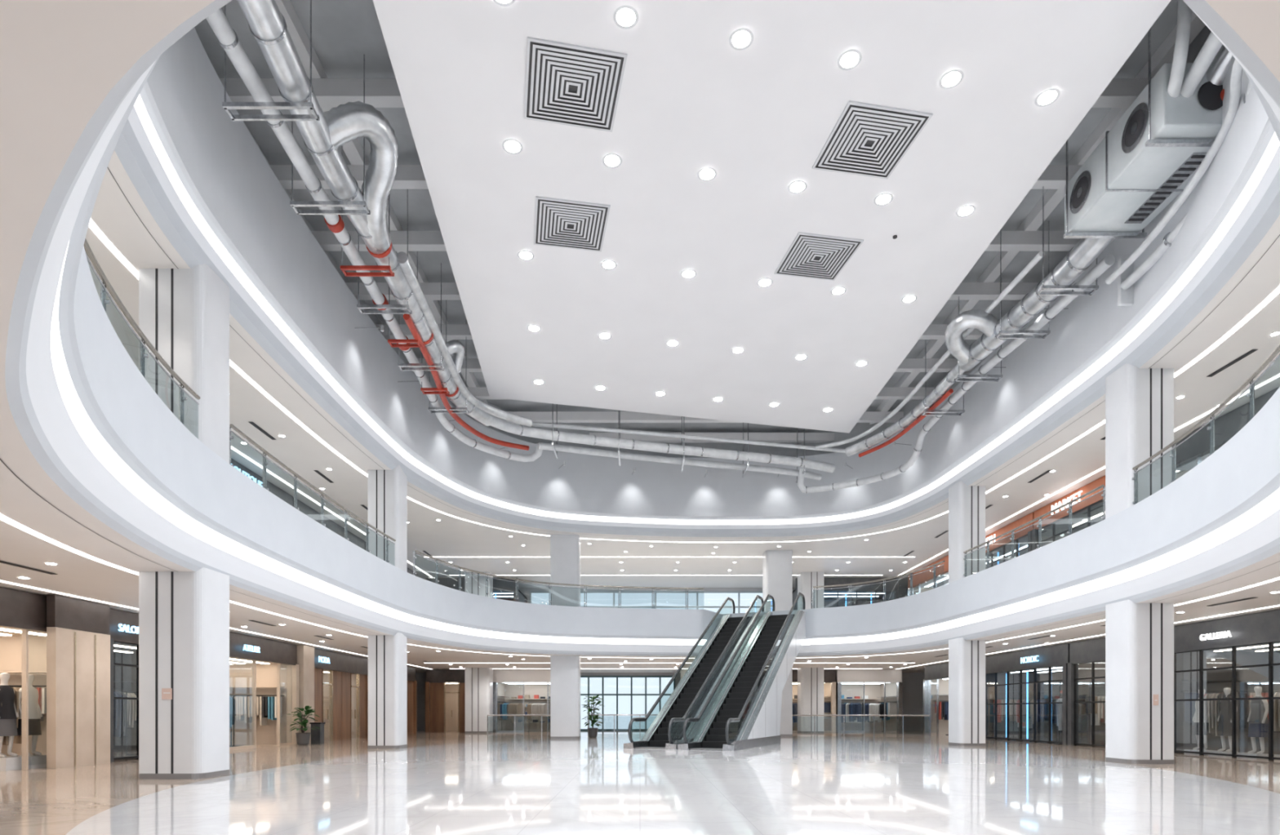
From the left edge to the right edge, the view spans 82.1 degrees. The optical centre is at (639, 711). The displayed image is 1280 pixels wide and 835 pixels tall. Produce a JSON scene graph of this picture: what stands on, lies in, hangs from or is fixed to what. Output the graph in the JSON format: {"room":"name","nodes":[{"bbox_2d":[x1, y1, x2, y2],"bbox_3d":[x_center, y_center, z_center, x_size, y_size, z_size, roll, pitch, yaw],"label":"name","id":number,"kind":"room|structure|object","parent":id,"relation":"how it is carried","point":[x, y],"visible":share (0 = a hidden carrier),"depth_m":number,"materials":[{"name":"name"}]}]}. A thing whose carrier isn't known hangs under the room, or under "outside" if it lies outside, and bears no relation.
{"room":"shopping mall","nodes":[
{"label":"shopping mall","id":0,"kind":"room"},
{"bbox_2d":[0,0,1279,672],"bbox_3d":[1.500,-3.530,21.000,37.000,2.060,52.000,0,0,0],"label":"fascia","id":1,"kind":"object","parent":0,"point":[81,425],"visible":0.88,"depth_m":12.11,"materials":[{"name":"white paint"}]},
{"bbox_2d":[0,514,138,575],"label":"ceiling light","id":2,"kind":"object","parent":1,"relation":"attached to","point":[29,531],"depth_m":10.82,"materials":[{"name":"white"}]},
{"bbox_2d":[138,263,229,463],"bbox_3d":[-8.395,-6.200,13.625,1.123,3.800,1.063,0,0,0],"label":"column","id":3,"kind":"structure","parent":1,"relation":"on","point":[184,313],"depth_m":13.11,"materials":[{"name":"grey paint"}]},
{"bbox_2d":[231,457,293,506],"bbox_3d":[-14.470,-6.090,23.450,3.860,3.580,6.900,0,0,0],"label":"storefront","id":4,"kind":"object","parent":1,"relation":"on","point":[276,491],"visible":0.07,"depth_m":24.98,"materials":[{"name":"beige"}]},
{"bbox_2d":[229,600,368,637],"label":"ceiling light","id":5,"kind":"object","parent":1,"relation":"attached to","point":[229,601],"depth_m":19.61,"materials":[{"name":"white"}]},
{"bbox_2d":[293,497,364,550],"bbox_3d":[-14.510,-6.090,30.450,3.780,3.580,6.900,0,0,0],"label":"storefront","id":6,"kind":"object","parent":1,"relation":"on","point":[307,510],"visible":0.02,"depth_m":30.12,"materials":[{"name":"grey"}]},
{"bbox_2d":[368,465,407,572],"bbox_3d":[-8.400,-6.200,24.525,1.012,3.800,1.063,0,0,0],"label":"column","id":7,"kind":"structure","parent":1,"relation":"on","point":[387,489],"depth_m":24.00,"materials":[{"name":"grey"}]},
{"bbox_2d":[425,577,527,602],"bbox_3d":[-9.900,-6.090,45.010,5.400,3.580,3.780,0,0,0],"label":"storefront","id":8,"kind":"object","parent":1,"relation":"on","point":[502,589],"visible":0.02,"depth_m":43.20,"materials":[{"name":"grey"}]},
{"bbox_2d":[464,572,493,597],"bbox_3d":[-9.200,-6.200,42.050,1.417,3.800,1.113,0,0,0],"label":"shaft","id":9,"kind":"object","parent":1,"relation":"on","point":[473,584],"visible":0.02,"depth_m":41.50,"materials":[{"name":"grey"}]},
{"bbox_2d":[550,534,580,606],"bbox_3d":[-3.360,-6.200,33.275,1.295,3.800,1.063,0,0,0],"label":"column","id":10,"kind":"structure","parent":1,"relation":"on","point":[565,549],"depth_m":32.75,"materials":[{"name":"grey"}]},
{"bbox_2d":[0,458,1279,657],"bbox_3d":[1.670,-2.494,17.551,20.318,0.001,31.759,0,0,0],"label":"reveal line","id":11,"kind":"object","parent":1,"relation":"attached to","point":[0,459],"visible":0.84,"depth_m":10.84,"materials":[{"name":"grey"}]},
{"bbox_2d":[84,238,1279,608],"bbox_3d":[1.669,-5.067,17.534,19.621,1.015,31.023,0,0,0],"label":"glass balustrade","id":12,"kind":"object","parent":1,"relation":"on","point":[144,340],"visible":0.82,"depth_m":15.92,"materials":[{"name":"clear glass"}]},
{"bbox_2d":[762,550,792,611],"bbox_3d":[6.800,-6.200,36.450,1.316,3.800,1.113,0,0,0],"label":"column","id":13,"kind":"structure","parent":1,"relation":"on","point":[777,565],"depth_m":35.90,"materials":[{"name":"grey"}]},
{"bbox_2d":[797,572,823,609],"bbox_3d":[9.750,-6.200,42.050,1.316,3.800,1.113,0,0,0],"label":"shaft","id":14,"kind":"object","parent":1,"relation":"on","point":[806,580],"visible":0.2,"depth_m":41.50,"materials":[{"name":"grey"}]},
{"bbox_2d":[792,577,898,609],"bbox_3d":[12.200,-6.090,45.010,6.000,3.580,3.780,0,0,0],"label":"storefront","id":15,"kind":"object","parent":1,"relation":"on","point":[871,593],"visible":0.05,"depth_m":43.22,"materials":[{"name":"grey"}]},
{"bbox_2d":[906,555,948,596],"bbox_3d":[17.310,-6.090,39.250,3.780,3.580,6.500,0,0,0],"label":"storefront","id":16,"kind":"object","parent":1,"relation":"on","point":[923,581],"visible":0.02,"depth_m":40.24,"materials":[{"name":"orange"}]},
{"bbox_2d":[948,480,985,582],"bbox_3d":[11.650,-6.200,26.250,0.911,3.800,1.113,0,0,0],"label":"column","id":17,"kind":"structure","parent":1,"relation":"on","point":[966,504],"depth_m":25.70,"materials":[{"name":"grey"}]},
{"bbox_2d":[985,511,1034,568],"bbox_3d":[17.270,-6.090,32.450,3.860,3.580,6.900,0,0,0],"label":"storefront","id":18,"kind":"object","parent":1,"relation":"on","point":[1000,552],"visible":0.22,"depth_m":31.34,"materials":[{"name":"orange"}]},
{"bbox_2d":[985,619,1105,643],"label":"ceiling light","id":19,"kind":"object","parent":1,"relation":"attached to","point":[1103,620],"depth_m":22.56,"materials":[{"name":"white"}]},
{"bbox_2d":[985,634,1105,654],"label":"ceiling light","id":20,"kind":"object","parent":1,"relation":"attached to","point":[1102,634],"depth_m":26.86,"materials":[{"name":"white"}]},
{"bbox_2d":[1031,475,1105,551],"bbox_3d":[17.270,-6.090,25.450,3.860,3.580,6.900,0,0,0],"label":"storefront","id":21,"kind":"object","parent":1,"relation":"on","point":[1087,513],"visible":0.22,"depth_m":27.06,"materials":[{"name":"orange"}]},
{"bbox_2d":[1105,363,1173,519],"bbox_3d":[11.800,-6.200,17.425,1.012,3.800,1.063,0,0,0],"label":"column","id":22,"kind":"structure","parent":1,"relation":"on","point":[1140,402],"depth_m":16.91,"materials":[{"name":"grey paint"}]},
{"bbox_2d":[1173,386,1279,479],"bbox_3d":[17.310,-6.090,18.950,3.780,3.580,5.900,0,0,0],"label":"storefront","id":23,"kind":"object","parent":1,"relation":"on","point":[1193,451],"visible":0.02,"depth_m":20.00,"materials":[{"name":"grey"}]},
{"bbox_2d":[1173,577,1279,606],"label":"ceiling light","id":24,"kind":"object","parent":1,"relation":"attached to","point":[1278,578],"depth_m":15.17,"materials":[{"name":"white"}]},
{"bbox_2d":[1173,604,1279,623],"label":"ceiling light","id":25,"kind":"object","parent":1,"relation":"attached to","point":[1278,605],"depth_m":18.71,"materials":[{"name":"white"}]},
{"bbox_2d":[0,730,1279,834],"bbox_3d":[1.500,1.200,21.000,37.000,0.001,52.000,0,0,0],"label":"floor","id":26,"kind":"structure","parent":0,"point":[449,782],"depth_m":10.74,"materials":[{"name":"white tile"}]},
{"bbox_2d":[0,672,21,770],"bbox_3d":[-13.200,0.193,15.250,0.600,2.014,0.600,0,0,0],"label":"mannequin","id":27,"kind":"object","parent":26,"relation":"on","point":[9,714],"visible":1,"depth_m":15.18},
{"bbox_2d":[0,586,46,769],"bbox_3d":[-14.510,-0.640,12.875,3.780,3.680,8.750,0,0,0],"label":"storefront","id":28,"kind":"object","parent":26,"relation":"on","point":[23,615],"visible":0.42,"depth_m":15.63,"materials":[{"name":"beige"}]},
{"bbox_2d":[6,674,46,768],"bbox_3d":[-13.150,0.193,15.800,0.600,2.014,0.600,0,0,0],"label":"mannequin","id":29,"kind":"object","parent":26,"relation":"on","point":[38,761],"visible":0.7,"depth_m":15.74},
{"bbox_2d":[46,594,110,768],"bbox_3d":[-12.495,-0.645,16.400,0.210,3.690,1.600,0,0,0],"label":"wall panel","id":30,"kind":"object","parent":26,"relation":"on","point":[78,637],"visible":1,"depth_m":16.19,"materials":[{"name":"beige wood"}]},
{"bbox_2d":[109,608,138,762],"bbox_3d":[-14.470,-0.640,19.800,3.860,3.680,4.800,0,0,0],"label":"storefront","id":31,"kind":"object","parent":26,"relation":"on","point":[123,625],"visible":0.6,"depth_m":18.68,"materials":[{"name":"grey glass"}]},
{"bbox_2d":[137,567,230,778],"bbox_3d":[-8.395,-0.700,13.625,1.123,3.800,1.063,0,0,0],"label":"column","id":32,"kind":"structure","parent":26,"relation":"on","point":[184,616],"depth_m":13.10,"materials":[{"name":"grey paint"}]},
{"bbox_2d":[161,688,172,699],"bbox_3d":[-8.430,-0.320,13.093,0.180,0.200,0.014,0,0,0],"label":"plate","id":33,"kind":"object","parent":32,"relation":"attached to","point":[166,693],"visible":1,"depth_m":13.09,"materials":[{"name":"beige"}]},
{"bbox_2d":[229,631,298,750],"bbox_3d":[-14.470,-0.640,24.750,3.860,3.680,4.900,0,0,0],"label":"storefront","id":34,"kind":"object","parent":26,"relation":"on","point":[264,673],"visible":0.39,"depth_m":26.98,"materials":[{"name":"beige"}]},
{"bbox_2d":[288,705,319,745],"bbox_3d":[-12.126,0.487,26.504,1.142,1.427,0.965,0,0,0],"label":"potted plant","id":35,"kind":"object","parent":26,"relation":"on","point":[303,738],"visible":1,"depth_m":26.35,"materials":[{"name":"green plant"}]},
{"bbox_2d":[297,644,314,743],"bbox_3d":[-12.850,-0.640,27.750,0.700,3.680,0.900,0,0,0],"label":"wall pier","id":36,"kind":"object","parent":26,"relation":"on","point":[305,654],"visible":0.43,"depth_m":27.54,"materials":[{"name":"paint"}]},
{"bbox_2d":[309,722,325,743],"bbox_3d":[-12.125,0.798,27.625,0.410,0.803,0.410,0,0,0],"label":"litter bin","id":37,"kind":"object","parent":26,"relation":"on","point":[317,736],"visible":0.98,"depth_m":27.45,"materials":[{"name":"black metal"}]},
{"bbox_2d":[314,648,368,741],"bbox_3d":[-14.470,-0.640,31.400,3.860,3.680,6.200,0,0,0],"label":"storefront","id":38,"kind":"object","parent":26,"relation":"on","point":[340,680],"visible":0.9,"depth_m":31.81,"materials":[{"name":"beige wood"}]},
{"bbox_2d":[367,632,407,748],"bbox_3d":[-8.400,-0.700,24.525,1.012,3.800,1.063,0,0,0],"label":"column","id":39,"kind":"structure","parent":26,"relation":"on","point":[387,654],"depth_m":24.00,"materials":[{"name":"grey paint"}]},
{"bbox_2d":[407,666,417,733],"bbox_3d":[-14.470,-0.640,38.050,3.860,3.680,7.000,0,0,0],"label":"storefront","id":40,"kind":"object","parent":26,"relation":"on","point":[411,682],"visible":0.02,"depth_m":41.02,"materials":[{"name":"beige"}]},
{"bbox_2d":[425,669,464,732],"bbox_3d":[-10.650,-0.640,45.010,3.900,3.680,3.780,0,0,0],"label":"storefront","id":41,"kind":"object","parent":26,"relation":"on","point":[444,688],"visible":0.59,"depth_m":43.24,"materials":[{"name":"beige"}]},
{"bbox_2d":[464,667,493,733],"bbox_3d":[-9.200,-0.700,42.050,1.417,3.800,1.113,0,0,0],"label":"column","id":42,"kind":"structure","parent":26,"relation":"on","point":[478,682],"depth_m":41.50,"materials":[{"name":"grey"}]},
{"bbox_2d":[487,714,550,733],"bbox_3d":[-6.477,0.672,40.373,3.748,1.055,0.516,0,0,-5],"label":"glass railing","id":43,"kind":"object","parent":26,"relation":"on","point":[514,715],"visible":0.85,"depth_m":40.45,"materials":[{"name":"metal"}]},
{"bbox_2d":[493,669,550,732],"bbox_3d":[-6.500,-0.640,45.010,4.300,3.680,3.780,0,0,0],"label":"storefront","id":44,"kind":"object","parent":26,"relation":"on","point":[515,691],"visible":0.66,"depth_m":44.40,"materials":[{"name":"glass"}]},
{"bbox_2d":[550,655,580,738],"bbox_3d":[-3.360,-0.700,33.275,1.295,3.800,1.063,0,0,0],"label":"column","id":45,"kind":"structure","parent":26,"relation":"on","point":[565,670],"depth_m":32.75,"materials":[{"name":"grey"}]},
{"bbox_2d":[581,694,604,737],"bbox_3d":[-2.186,0.204,34.191,1.160,1.993,1.077,0,0,0],"label":"potted plant","id":46,"kind":"object","parent":26,"relation":"on","point":[593,732],"visible":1,"depth_m":34.03,"materials":[{"name":"green plant"}]},
{"bbox_2d":[588,714,657,732],"bbox_3d":[-0.613,0.672,43.000,4.825,1.055,0.070,0,0,0],"label":"glass railing","id":47,"kind":"object","parent":26,"relation":"on","point":[590,714],"visible":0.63,"depth_m":42.97,"materials":[{"name":"metal"}]},
{"bbox_2d":[623,595,764,749],"bbox_3d":[2.799,-2.037,29.364,1.852,6.543,12.376,0,0,24],"label":"escalator","id":48,"kind":"object","parent":26,"relation":"on","point":[690,695],"visible":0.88,"depth_m":28.03,"materials":[{"name":"black"}]},
{"bbox_2d":[677,591,805,751],"bbox_3d":[4.543,-2.037,28.587,1.852,6.543,12.376,0,0,24],"label":"escalator","id":49,"kind":"object","parent":26,"relation":"on","point":[746,712],"visible":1,"depth_m":27.35,"materials":[{"name":"black"}]},
{"bbox_2d":[780,666,792,736],"bbox_3d":[6.800,-0.700,36.450,1.316,3.800,1.113,0,0,0],"label":"column","id":50,"kind":"structure","parent":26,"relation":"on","point":[786,717],"depth_m":35.90,"materials":[{"name":"grey"}]},
{"bbox_2d":[797,667,824,733],"bbox_3d":[9.750,-0.700,42.050,1.316,3.800,1.113,0,0,0],"label":"column","id":51,"kind":"structure","parent":26,"relation":"on","point":[810,680],"depth_m":41.50,"materials":[{"name":"grey"}]},
{"bbox_2d":[792,669,835,732],"bbox_3d":[9.650,-0.640,44.970,3.700,3.680,3.860,0,0,0],"label":"storefront","id":52,"kind":"object","parent":26,"relation":"on","point":[829,675],"visible":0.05,"depth_m":43.70,"materials":[{"name":"beige"}]},
{"bbox_2d":[792,714,930,736],"bbox_3d":[11.146,0.672,37.731,6.993,1.055,1.196,0,0,20],"label":"glass railing","id":53,"kind":"object","parent":26,"relation":"on","point":[814,715],"visible":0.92,"depth_m":38.19,"materials":[{"name":"metal"}]},
{"bbox_2d":[835,669,902,732],"bbox_3d":[13.500,-0.640,45.010,3.800,3.680,3.780,0,0,0],"label":"storefront","id":54,"kind":"object","parent":26,"relation":"on","point":[858,691],"visible":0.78,"depth_m":43.77,"materials":[{"name":"glass"}]},
{"bbox_2d":[923,662,948,734],"bbox_3d":[17.310,-0.640,36.750,3.780,3.680,6.500,0,0,0],"label":"storefront","id":55,"kind":"object","parent":26,"relation":"on","point":[935,682],"visible":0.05,"depth_m":39.78,"materials":[{"name":"beige"}]},
{"bbox_2d":[948,637,986,746],"bbox_3d":[11.650,-0.700,26.250,0.911,3.800,1.113,0,0,0],"label":"column","id":56,"kind":"structure","parent":26,"relation":"on","point":[966,658],"depth_m":25.70,"materials":[{"name":"grey"}]},
{"bbox_2d":[985,643,1069,745],"bbox_3d":[17.270,-0.640,30.000,3.860,3.680,6.800,0,0,0],"label":"storefront","id":57,"kind":"object","parent":26,"relation":"on","point":[1026,691],"visible":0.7,"depth_m":31.60,"materials":[{"name":"grey glass"}]},
{"bbox_2d":[1067,637,1105,746],"bbox_3d":[17.310,-0.640,24.150,3.780,3.680,4.700,0,0,0],"label":"storefront","id":58,"kind":"object","parent":26,"relation":"on","point":[1086,664],"visible":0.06,"depth_m":26.28,"materials":[{"name":"grey"}]},
{"bbox_2d":[1105,599,1174,764],"bbox_3d":[11.800,-0.700,17.425,1.012,3.800,1.063,0,0,0],"label":"column","id":59,"kind":"structure","parent":26,"relation":"on","point":[1140,637],"depth_m":16.90,"materials":[{"name":"grey paint"}]},
{"bbox_2d":[1184,688,1217,754],"bbox_3d":[16.000,0.268,20.900,0.600,1.864,0.600,0,0,0],"label":"mannequin","id":60,"kind":"object","parent":26,"relation":"on","point":[1196,717],"visible":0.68,"depth_m":20.85},
{"bbox_2d":[1173,609,1279,760],"bbox_3d":[17.270,-0.640,17.550,3.860,3.680,8.300,0,0,0],"label":"storefront","id":61,"kind":"object","parent":26,"relation":"on","point":[1241,654],"visible":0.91,"depth_m":21.02,"materials":[{"name":"grey glass"}]},
{"bbox_2d":[1208,687,1248,756],"bbox_3d":[16.000,0.268,20.000,0.600,1.864,0.600,0,0,0],"label":"mannequin","id":62,"kind":"object","parent":26,"relation":"on","point":[1224,721],"visible":0.72,"depth_m":19.92},
{"bbox_2d":[1237,686,1279,759],"bbox_3d":[16.000,0.268,19.000,0.600,1.864,0.600,0,0,0],"label":"mannequin","id":63,"kind":"object","parent":26,"relation":"on","point":[1257,719],"visible":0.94,"depth_m":18.88},
{"bbox_2d":[415,588,924,730],"bbox_3d":[1.500,-5.800,47.100,37.000,14.000,0.200,0,0,0],"label":"wall","id":64,"kind":"structure","parent":0,"point":[912,682],"depth_m":47.00,"materials":[{"name":"paint"},{"name":"black metal"}]},
{"bbox_2d":[580,675,675,730],"bbox_3d":[-1.000,-0.550,46.990,6.500,3.500,0.160,0,0,0],"label":"window","id":65,"kind":"structure","parent":64,"relation":"in","point":[588,677],"depth_m":46.92,"materials":[{"name":"clear glass"}]},
{"bbox_2d":[529,591,762,613],"bbox_3d":[1.000,-6.350,46.990,16.100,2.700,0.160,0,0,0],"label":"window","id":66,"kind":"structure","parent":64,"relation":"in","point":[531,592],"depth_m":46.92,"materials":[{"name":"clear glass"}]},
{"bbox_2d":[84,151,1279,588],"bbox_3d":[1.500,-7.900,21.000,37.000,0.001,52.000,0,0,0],"label":"ceiling","id":67,"kind":"structure","parent":0,"point":[112,214],"depth_m":23.98,"materials":[{"name":"paint"}]},
{"bbox_2d":[0,560,57,574],"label":"ceiling vent","id":68,"kind":"object","parent":67,"relation":"in","point":[1,562],"depth_m":12.67,"materials":[{"name":"grey"}]},
{"bbox_2d":[0,580,138,609],"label":"ceiling light","id":69,"kind":"object","parent":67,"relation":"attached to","point":[0,580],"depth_m":15.58,"materials":[{"name":"white"}]},
{"bbox_2d":[88,219,138,279],"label":"ceiling light","id":70,"kind":"object","parent":67,"relation":"attached to","point":[108,244],"depth_m":12.52,"materials":[{"name":"white"}]},
{"bbox_2d":[229,627,367,656],"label":"ceiling light","id":71,"kind":"object","parent":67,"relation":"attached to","point":[229,628],"depth_m":25.85,"materials":[{"name":"white"}]},
{"bbox_2d":[229,360,368,477],"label":"ceiling light","id":72,"kind":"object","parent":67,"relation":"attached to","point":[233,366],"depth_m":19.49,"materials":[{"name":"white"}]},
{"bbox_2d":[297,488,365,534],"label":"ceiling light","id":73,"kind":"object","parent":67,"relation":"attached to","point":[298,491],"depth_m":28.78,"materials":[{"name":"white"}]},
{"bbox_2d":[407,497,550,536],"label":"ceiling light","id":74,"kind":"object","parent":67,"relation":"attached to","point":[417,502],"depth_m":30.04,"materials":[{"name":"white"}]},
{"bbox_2d":[433,556,550,557],"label":"ceiling light","id":75,"kind":"object","parent":67,"relation":"attached to","point":[433,557],"depth_m":37.45,"materials":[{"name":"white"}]},
{"bbox_2d":[580,556,762,557],"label":"ceiling light","id":76,"kind":"object","parent":67,"relation":"attached to","point":[686,557],"depth_m":37.45,"materials":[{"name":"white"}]},
{"bbox_2d":[580,574,762,575],"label":"ceiling light","id":77,"kind":"object","parent":67,"relation":"attached to","point":[580,575],"depth_m":42.39,"materials":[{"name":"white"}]},
{"bbox_2d":[106,167,1279,537],"bbox_3d":[1.670,-7.894,17.551,20.318,0.001,31.759,0,0,0],"label":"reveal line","id":78,"kind":"object","parent":67,"relation":"attached to","point":[107,167],"visible":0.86,"depth_m":15.31,"materials":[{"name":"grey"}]},
{"bbox_2d":[672,542,773,542],"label":"ceiling light","id":79,"kind":"object","parent":67,"relation":"attached to","point":[673,542],"depth_m":34.24,"materials":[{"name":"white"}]},
{"bbox_2d":[792,556,914,557],"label":"ceiling light","id":80,"kind":"object","parent":67,"relation":"attached to","point":[793,557],"depth_m":37.45,"materials":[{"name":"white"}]},
{"bbox_2d":[804,511,948,541],"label":"ceiling light","id":81,"kind":"object","parent":67,"relation":"attached to","point":[947,511],"depth_m":31.79,"materials":[{"name":"white"}]},
{"bbox_2d":[985,420,1105,493],"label":"ceiling light","id":82,"kind":"object","parent":67,"relation":"attached to","point":[1103,422],"depth_m":22.52,"materials":[{"name":"white"}]},
{"bbox_2d":[985,466,1105,530],"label":"ceiling light","id":83,"kind":"object","parent":67,"relation":"attached to","point":[1103,468],"depth_m":26.88,"materials":[{"name":"white"}]},
{"bbox_2d":[1173,407,1216,431],"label":"ceiling light","id":84,"kind":"object","parent":67,"relation":"attached to","point":[1210,411],"depth_m":19.90,"materials":[{"name":"white"}]},
{"bbox_2d":[1173,285,1279,377],"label":"ceiling light","id":85,"kind":"object","parent":67,"relation":"attached to","point":[1277,291],"depth_m":15.18,"materials":[{"name":"white"}]},
{"bbox_2d":[1206,349,1257,377],"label":"ceiling vent","id":86,"kind":"object","parent":67,"relation":"in","point":[1249,353],"depth_m":16.60,"materials":[{"name":"grey"}]},
{"bbox_2d":[114,27,1279,537],"bbox_3d":[1.670,-10.350,17.551,20.666,4.900,32.107,0,0,0],"label":"wall","id":87,"kind":"structure","parent":0,"point":[201,174],"depth_m":19.22,"materials":[{"name":"paint"}]},
{"bbox_2d":[194,0,1211,442],"bbox_3d":[1.500,-12.575,21.000,37.000,0.850,52.000,0,0,0],"label":"ceiling","id":88,"kind":"structure","parent":0,"point":[344,31],"depth_m":18.54,"materials":[{"name":"metal"}]},
{"bbox_2d":[205,0,845,483],"bbox_3d":[0.833,-11.122,19.442,15.366,3.156,23.916,0,0,0],"label":"pipe","id":89,"kind":"object","parent":88,"relation":"hanging from","point":[322,135],"depth_m":15.56,"materials":[{"name":"silver metal"}]},
{"bbox_2d":[602,153,622,168],"bbox_3d":[-0.553,-10.989,14.653,0.379,0.005,0.380,0,0,-5],"label":"recessed light","id":90,"kind":"object","parent":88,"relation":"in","point":[610,160],"depth_m":14.66,"materials":[{"name":"white"}]},
{"bbox_2d":[613,5,638,29],"bbox_3d":[-0.224,-10.989,11.630,0.392,0.005,0.389,0,0,-5],"label":"recessed light","id":91,"kind":"object","parent":88,"relation":"in","point":[627,18],"depth_m":11.63,"materials":[{"name":"white"}]},
{"bbox_2d":[728,28,753,50],"bbox_3d":[1.655,-10.989,12.011,0.392,0.005,0.386,0,0,-5],"label":"recessed light","id":92,"kind":"object","parent":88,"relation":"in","point":[740,39],"depth_m":12.01,"materials":[{"name":"white"}]},
{"bbox_2d":[373,0,1171,433],"bbox_3d":[1.500,-11.110,17.750,13.520,0.220,22.500,0,0,0],"label":"ceiling panel","id":93,"kind":"object","parent":88,"relation":"hanging from","point":[761,115],"visible":1,"depth_m":14.97,"materials":[{"name":"paint"}]},
{"bbox_2d":[493,0,515,6],"bbox_3d":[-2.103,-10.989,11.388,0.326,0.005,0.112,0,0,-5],"label":"recessed light","id":94,"kind":"object","parent":93,"relation":"in","point":[501,2],"depth_m":11.39,"materials":[{"name":"white"}]},
{"bbox_2d":[502,138,522,154],"bbox_3d":[-2.483,-10.989,14.283,0.384,0.005,0.382,0,0,-5],"label":"recessed light","id":95,"kind":"object","parent":93,"relation":"in","point":[512,146],"depth_m":14.28,"materials":[{"name":"white"}]},
{"bbox_2d":[517,250,533,260],"bbox_3d":[-2.752,-10.989,17.694,0.375,0.005,0.363,0,0,-5],"label":"recessed light","id":96,"kind":"object","parent":93,"relation":"in","point":[522,255],"depth_m":17.71,"materials":[{"name":"white"}]},
{"bbox_2d":[533,195,610,252],"bbox_3d":[-1.570,-10.982,16.600,1.600,0.036,1.600,0,0,-10],"label":"air diffuser","id":97,"kind":"object","parent":93,"relation":"attached to","point":[558,223],"visible":1,"depth_m":16.52,"materials":[{"name":"grey"}]},
{"bbox_2d":[524,36,626,132],"bbox_3d":[-1.180,-10.982,12.940,1.650,0.036,1.650,0,0,-11],"label":"air diffuser","id":98,"kind":"object","parent":93,"relation":"attached to","point":[566,84],"visible":1,"depth_m":12.85,"materials":[{"name":"grey metal"}]},
{"bbox_2d":[600,260,617,270],"bbox_3d":[-0.764,-10.989,18.078,0.384,0.005,0.375,0,0,-5],"label":"recessed light","id":99,"kind":"object","parent":93,"relation":"in","point":[606,264],"depth_m":18.06,"materials":[{"name":"white"}]},
{"bbox_2d":[680,269,696,279],"bbox_3d":[1.220,-10.989,18.450,0.384,0.005,0.384,0,0,-5],"label":"recessed light","id":100,"kind":"object","parent":93,"relation":"in","point":[687,273],"depth_m":18.44,"materials":[{"name":"white"}]},
{"bbox_2d":[697,167,716,181],"bbox_3d":[1.373,-10.989,15.022,0.391,0.005,0.376,0,0,-5],"label":"recessed light","id":101,"kind":"object","parent":93,"relation":"in","point":[706,174],"depth_m":15.02,"materials":[{"name":"white"}]},
{"bbox_2d":[756,278,773,287],"bbox_3d":[3.204,-10.989,18.820,0.386,0.005,0.371,0,0,-5],"label":"recessed light","id":102,"kind":"object","parent":93,"relation":"in","point":[764,282],"depth_m":18.82,"materials":[{"name":"white"}]},
{"bbox_2d":[787,180,807,194],"bbox_3d":[3.297,-10.989,15.393,0.384,0.005,0.390,0,0,-5],"label":"recessed light","id":103,"kind":"object","parent":93,"relation":"in","point":[796,187],"depth_m":15.39,"materials":[{"name":"white"}]},
{"bbox_2d":[773,231,863,280],"bbox_3d":[4.290,-10.982,17.770,1.600,0.036,1.600,0,0,-10],"label":"air diffuser","id":104,"kind":"object","parent":93,"relation":"attached to","point":[810,255],"visible":1,"depth_m":17.70,"materials":[{"name":"grey"}]},
{"bbox_2d":[831,286,846,295],"bbox_3d":[5.190,-10.989,19.188,0.382,0.005,0.381,0,0,-5],"label":"recessed light","id":105,"kind":"object","parent":93,"relation":"in","point":[838,291],"depth_m":19.18,"materials":[{"name":"white"}]},
{"bbox_2d":[812,100,933,179],"bbox_3d":[4.430,-10.982,14.180,1.650,0.036,1.650,0,0,-10],"label":"air diffuser","id":106,"kind":"object","parent":93,"relation":"attached to","point":[866,140],"visible":1,"depth_m":14.09,"materials":[{"name":"grey metal"}]},
{"bbox_2d":[873,192,893,205],"bbox_3d":[5.223,-10.989,15.753,0.394,0.005,0.383,0,0,-5],"label":"recessed light","id":107,"kind":"object","parent":93,"relation":"in","point":[882,199],"depth_m":15.76,"materials":[{"name":"white"}]},
{"bbox_2d":[901,294,916,303],"bbox_3d":[7.164,-10.989,19.566,0.385,0.005,0.393,0,0,-5],"label":"recessed light","id":108,"kind":"object","parent":93,"relation":"in","point":[908,299],"depth_m":19.56,"materials":[{"name":"white"}]},
{"bbox_2d":[955,204,975,217],"bbox_3d":[7.150,-10.989,16.123,0.389,0.005,0.378,0,0,-5],"label":"recessed light","id":109,"kind":"object","parent":93,"relation":"in","point":[966,211],"depth_m":16.12,"materials":[{"name":"white"}]},
{"bbox_2d":[837,49,862,70],"bbox_3d":[3.533,-10.989,12.387,0.390,0.005,0.383,0,0,-5],"label":"recessed light","id":110,"kind":"object","parent":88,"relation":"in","point":[849,60],"depth_m":12.39,"materials":[{"name":"white"}]},
{"bbox_2d":[938,69,964,88],"bbox_3d":[5.410,-10.989,12.764,0.390,0.005,0.387,0,0,-5],"label":"recessed light","id":111,"kind":"object","parent":88,"relation":"in","point":[952,78],"depth_m":12.77,"materials":[{"name":"white"}]},
{"bbox_2d":[797,0,1252,493],"bbox_3d":[8.704,-10.851,19.769,4.392,3.703,21.677,0,0,0],"label":"pipes","id":112,"kind":"object","parent":88,"relation":"hanging from","point":[1213,59],"depth_m":17.96,"materials":[{"name":"silver metal"}]},
{"bbox_2d":[1034,88,1060,106],"bbox_3d":[7.288,-10.989,13.146,0.389,0.005,0.390,0,0,-5],"label":"recessed light","id":113,"kind":"object","parent":88,"relation":"in","point":[1049,96],"depth_m":13.14,"materials":[{"name":"white"}]},
{"bbox_2d":[1063,27,1222,238],"bbox_3d":[9.750,-11.375,14.090,1.700,2.850,3.020,0,0,0],"label":"air conditioning unit","id":114,"kind":"object","parent":88,"relation":"hanging from","point":[1150,155],"visible":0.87,"depth_m":13.69,"materials":[{"name":"metal"}]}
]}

